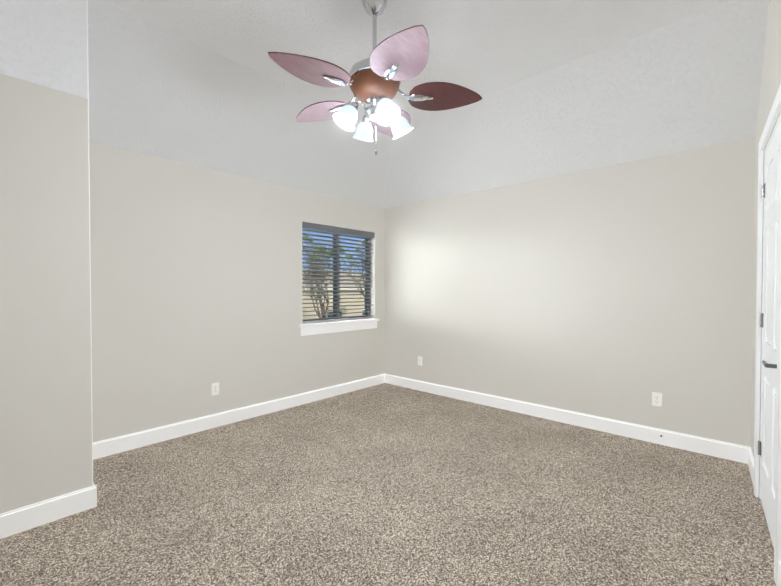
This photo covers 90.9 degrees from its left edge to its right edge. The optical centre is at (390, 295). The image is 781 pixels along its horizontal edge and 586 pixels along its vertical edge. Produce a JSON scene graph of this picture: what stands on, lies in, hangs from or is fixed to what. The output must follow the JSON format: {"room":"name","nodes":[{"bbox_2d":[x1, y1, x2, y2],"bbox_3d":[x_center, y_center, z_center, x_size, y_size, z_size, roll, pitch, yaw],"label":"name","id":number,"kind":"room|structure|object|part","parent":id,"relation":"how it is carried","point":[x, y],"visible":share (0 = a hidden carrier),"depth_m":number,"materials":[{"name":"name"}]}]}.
{"room":"empty bedroom","nodes":[
{"label":"empty bedroom","id":0,"kind":"room"},
{"bbox_2d":[0,0,92,513],"bbox_3d":[-2.461,-0.257,2.160,0.812,3.070,1.102,1,1,42],"label":"wall","id":1,"kind":"structure","parent":0,"point":[46,435],"depth_m":2.14,"materials":[{"name":"grey paint"}]},
{"bbox_2d":[0,483,96,538],"bbox_3d":[-2.142,1.217,1.922,0.019,0.130,1.086,1,1,42],"label":"baseboard","id":2,"kind":"structure","parent":1,"relation":"attached to","point":[22,519],"depth_m":2.15,"materials":[{"name":"white wood"}]},
{"bbox_2d":[89,141,384,441],"bbox_3d":[-1.663,-0.431,3.754,0.150,3.370,4.840,1,1,42],"label":"wall","id":3,"kind":"structure","parent":0,"point":[196,282],"depth_m":3.56,"materials":[{"name":"grey paint"}]},
{"bbox_2d":[211,382,218,395],"bbox_3d":[-1.664,0.890,3.654,0.009,0.114,0.070,1,1,42],"label":"outlet","id":4,"kind":"object","parent":3,"relation":"attached to","point":[215,388],"visible":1,"depth_m":3.65,"materials":[{"name":"white plastic"}]},
{"bbox_2d":[93,374,383,459],"bbox_3d":[-1.245,1.183,4.115,0.016,0.130,3.400,1,1,42],"label":"baseboard","id":5,"kind":"structure","parent":3,"relation":"attached to","point":[111,446],"depth_m":3.66,"materials":[{"name":"white wood"}]},
{"bbox_2d":[299,230,378,335],"bbox_3d":[-0.649,-0.197,4.850,0.185,1.303,1.280,1,1,42],"label":"window","id":6,"kind":"structure","parent":3,"relation":"in","point":[336,296],"depth_m":4.86,"materials":[{"name":"grey plastic"}]},
{"bbox_2d":[302,222,373,323],"bbox_3d":[-0.635,-0.264,4.836,0.074,1.167,1.168,1,1,42],"label":"window blinds","id":7,"kind":"object","parent":6,"relation":"attached to","point":[314,227],"visible":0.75,"depth_m":4.79,"materials":[{"name":"grey plastic"}]},
{"bbox_3d":[-0.625,0.391,4.837,0.120,0.128,1.280,1,1,42],"label":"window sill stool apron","id":8,"kind":"part","parent":6,"relation":"part of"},
{"bbox_2d":[0,383,775,585],"bbox_3d":[-0.092,1.325,2.357,4.390,0.100,4.840,1,1,42],"label":"floor","id":9,"kind":"structure","parent":0,"point":[384,484],"depth_m":2.29,"materials":[{"name":"carpet"}]},
{"bbox_2d":[88,0,768,208],"bbox_3d":[-0.087,-1.508,2.208,4.240,0.690,4.690,1,1,42],"label":"ceiling","id":10,"kind":"structure","parent":0,"point":[560,87],"depth_m":2.95,"materials":[{"name":"white paint"}]},
{"bbox_2d":[268,0,481,154],"bbox_3d":[-0.142,-1.326,2.329,1.251,0.938,1.248,1,1,42],"label":"ceiling fan","id":11,"kind":"object","parent":10,"relation":"hanging from","point":[384,70],"visible":1,"depth_m":2.22,"materials":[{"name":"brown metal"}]},
{"bbox_2d":[385,137,754,446],"bbox_3d":[1.538,-0.435,4.017,4.240,3.370,0.150,1,1,42],"label":"wall","id":12,"kind":"structure","parent":0,"point":[621,291],"depth_m":3.58,"materials":[{"name":"grey paint"}]},
{"bbox_2d":[418,356,421,365],"bbox_3d":[0.381,0.850,4.978,0.070,0.114,0.009,1,1,42],"label":"outlet","id":13,"kind":"object","parent":12,"relation":"attached to","point":[419,360],"visible":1,"depth_m":4.98,"materials":[{"name":"white plastic"}]},
{"bbox_2d":[384,374,743,462],"bbox_3d":[1.390,1.184,4.064,3.990,0.130,0.016,1,1,42],"label":"baseboard","id":14,"kind":"structure","parent":12,"relation":"attached to","point":[720,449],"depth_m":3.61,"materials":[{"name":"white wood"}]},
{"bbox_2d":[652,392,661,406],"bbox_3d":[2.267,0.886,3.269,0.070,0.114,0.009,1,1,42],"label":"outlet","id":15,"kind":"object","parent":12,"relation":"attached to","point":[656,399],"visible":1,"depth_m":3.27,"materials":[{"name":"white plastic"}]},
{"bbox_2d":[758,109,764,494],"bbox_3d":[2.399,0.055,2.377,0.150,2.440,0.075,1,1,39],"label":"door jamb","id":16,"kind":"structure","parent":0,"point":[761,307],"depth_m":2.42,"materials":[{"name":"white paint"}]},
{"bbox_2d":[751,0,780,456],"bbox_3d":[1.292,-0.265,1.019,0.150,3.120,5.040,1,1,39],"label":"wall","id":17,"kind":"structure","parent":0,"point":[772,55],"depth_m":2.37,"materials":[{"name":"grey paint"}]},
{"bbox_2d":[744,446,753,486],"bbox_3d":[2.515,1.205,2.668,0.043,0.130,0.495,1,1,42],"label":"baseboard","id":18,"kind":"structure","parent":17,"relation":"attached to","point":[748,455],"depth_m":2.78,"materials":[{"name":"white wood"}]},
{"bbox_2d":[754,141,763,496],"bbox_3d":[2.331,0.151,2.435,0.018,2.245,0.073,1,1,39],"label":"door casing hinge leg","id":19,"kind":"object","parent":17,"relation":"attached to","point":[758,328],"visible":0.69,"depth_m":2.41,"materials":[{"name":"white"}]},
{"bbox_2d":[758,114,780,546],"bbox_3d":[2.078,0.195,2.031,0.206,2.170,0.870,1,1,39],"label":"door","id":20,"kind":"structure","parent":17,"relation":"in","point":[770,195],"depth_m":2.13,"materials":[{"name":"white wood"}]},
{"bbox_2d":[778,561,780,585],"bbox_3d":[0.775,1.238,0.541,0.167,0.130,2.957,1,1,42],"label":"baseboard","id":21,"kind":"structure","parent":17,"relation":"attached to","point":[779,563],"depth_m":1.66,"materials":[{"name":"white wood"}]},
{"label":"outside","id":22,"kind":"structure","parent":0,"visible":0},
{"bbox_2d":[302,228,364,272],"bbox_3d":[-17.789,-12.291,39.591,0.001,34.000,85.000,1,1,42],"label":"sky","id":23,"kind":"structure","parent":22,"point":[303,260],"depth_m":51.97,"materials":[{"name":"blue"}]},
{"bbox_3d":[-8.073,3.992,27.655,40.760,0.200,50.000,1,1,42],"label":"ground","id":24,"kind":"structure","parent":22,"visible":0},
{"bbox_2d":[302,269,364,318],"bbox_3d":[-7.243,1.003,26.857,9.600,5.800,22.600,1,1,42],"label":"field","id":25,"kind":"structure","parent":24,"relation":"on","point":[331,300],"depth_m":24.85,"materials":[{"name":"beige"}]},
{"bbox_2d":[302,235,364,317],"bbox_3d":[-2.306,0.634,17.365,6.185,6.830,6.997,1,1,42],"label":"trees","id":26,"kind":"object","parent":24,"relation":"on","point":[321,281],"depth_m":14.97,"materials":[{"name":"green plant"}]},
{"bbox_3d":[0.760,0.085,0.374,0.150,2.440,3.360,1,1,39],"label":"wall","id":27,"kind":"structure","parent":0,"visible":0},
{"bbox_2d":[760,84,780,585],"bbox_3d":[2.007,0.157,2.038,0.018,2.245,0.943,1,1,39],"label":"door casing","id":28,"kind":"structure","parent":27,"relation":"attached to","point":[772,118],"depth_m":1.70,"materials":[{"name":"white"}]}
]}

